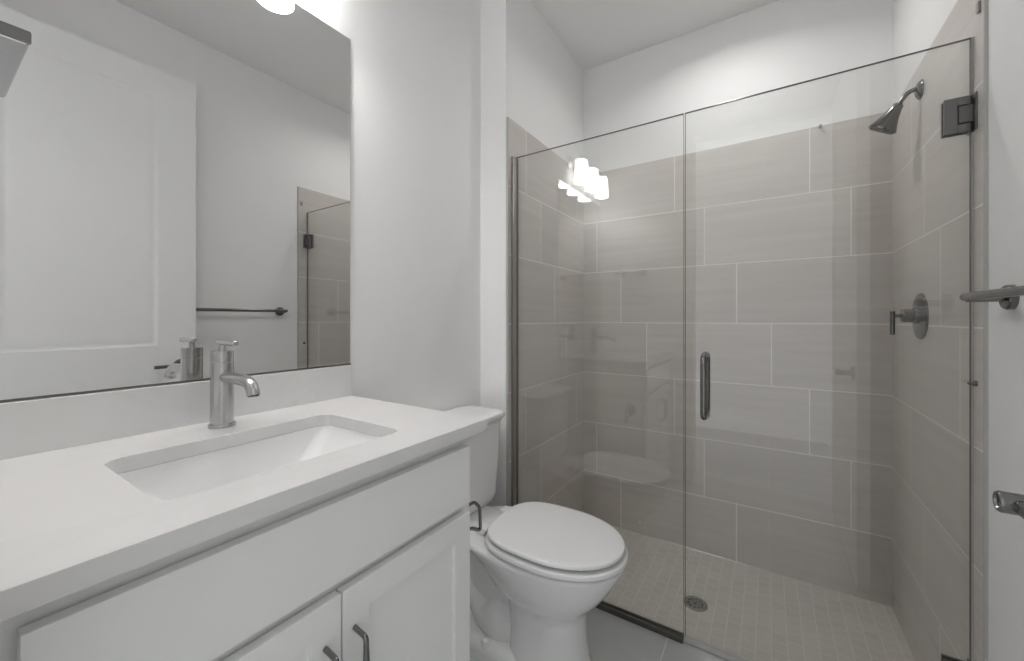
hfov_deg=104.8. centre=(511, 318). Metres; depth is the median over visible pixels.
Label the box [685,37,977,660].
door
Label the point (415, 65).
wall
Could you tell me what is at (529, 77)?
wall
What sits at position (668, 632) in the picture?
glass panel
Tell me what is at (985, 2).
trim
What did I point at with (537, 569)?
toilet
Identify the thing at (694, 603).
shower drain
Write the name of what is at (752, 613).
floor
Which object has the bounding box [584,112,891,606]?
tiled wall
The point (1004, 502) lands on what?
door handle
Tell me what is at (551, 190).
tiled wall
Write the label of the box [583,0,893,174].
wall
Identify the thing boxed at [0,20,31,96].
towel bar
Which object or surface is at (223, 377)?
faucet
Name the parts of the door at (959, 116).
pull handle, wall plate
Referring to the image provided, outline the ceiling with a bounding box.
[530,0,777,70]
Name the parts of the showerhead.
arm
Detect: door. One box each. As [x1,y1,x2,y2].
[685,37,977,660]
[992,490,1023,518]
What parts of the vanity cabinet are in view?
cabinet door, handle, handle, cabinet door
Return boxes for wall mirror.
[0,0,350,402]
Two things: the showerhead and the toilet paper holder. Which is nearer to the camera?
the toilet paper holder
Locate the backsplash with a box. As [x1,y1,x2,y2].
[0,365,351,459]
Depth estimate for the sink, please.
0.83 m
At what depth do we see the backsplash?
0.81 m
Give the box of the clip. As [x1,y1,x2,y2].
[975,0,980,13]
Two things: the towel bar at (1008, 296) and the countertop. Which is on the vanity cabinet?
the countertop
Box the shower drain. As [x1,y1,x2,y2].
[684,595,707,611]
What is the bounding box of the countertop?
[0,396,486,621]
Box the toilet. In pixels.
[445,405,627,660]
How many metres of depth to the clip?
0.99 m
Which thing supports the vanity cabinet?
on the floor at (611, 637)
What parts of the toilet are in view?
tank lid, tank, seat lid, seat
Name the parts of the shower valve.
lever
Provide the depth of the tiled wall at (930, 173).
1.25 m
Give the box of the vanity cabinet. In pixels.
[0,437,469,660]
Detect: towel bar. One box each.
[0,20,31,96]
[959,285,1023,309]
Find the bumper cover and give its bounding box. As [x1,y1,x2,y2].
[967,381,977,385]
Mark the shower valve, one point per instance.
(918, 315)
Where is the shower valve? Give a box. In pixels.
[890,293,928,339]
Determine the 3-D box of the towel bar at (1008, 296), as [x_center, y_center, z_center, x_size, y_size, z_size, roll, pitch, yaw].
[0.901,-0.048,0.629,0.077,0.055,0.678,0,0,33]
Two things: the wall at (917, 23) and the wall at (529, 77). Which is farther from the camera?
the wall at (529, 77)
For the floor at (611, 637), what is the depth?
1.39 m
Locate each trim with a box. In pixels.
[506,117,507,505]
[983,0,987,660]
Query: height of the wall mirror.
1.030 m
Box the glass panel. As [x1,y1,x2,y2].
[511,113,683,643]
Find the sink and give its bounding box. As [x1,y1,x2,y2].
[117,425,379,500]
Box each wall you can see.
[292,0,480,410]
[481,0,582,506]
[508,117,583,511]
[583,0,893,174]
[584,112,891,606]
[892,0,982,660]
[894,0,1023,660]
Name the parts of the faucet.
stem, lever, spout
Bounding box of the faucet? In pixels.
[208,339,260,428]
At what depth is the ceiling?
2.05 m
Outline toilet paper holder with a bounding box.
[469,501,481,530]
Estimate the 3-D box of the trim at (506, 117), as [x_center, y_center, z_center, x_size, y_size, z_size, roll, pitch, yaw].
[-0.021,0.127,1.749,0.010,2.044,0.006,0,0,33]
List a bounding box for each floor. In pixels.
[470,607,728,660]
[603,525,914,660]
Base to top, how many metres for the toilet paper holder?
0.093 m
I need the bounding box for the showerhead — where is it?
[868,79,923,134]

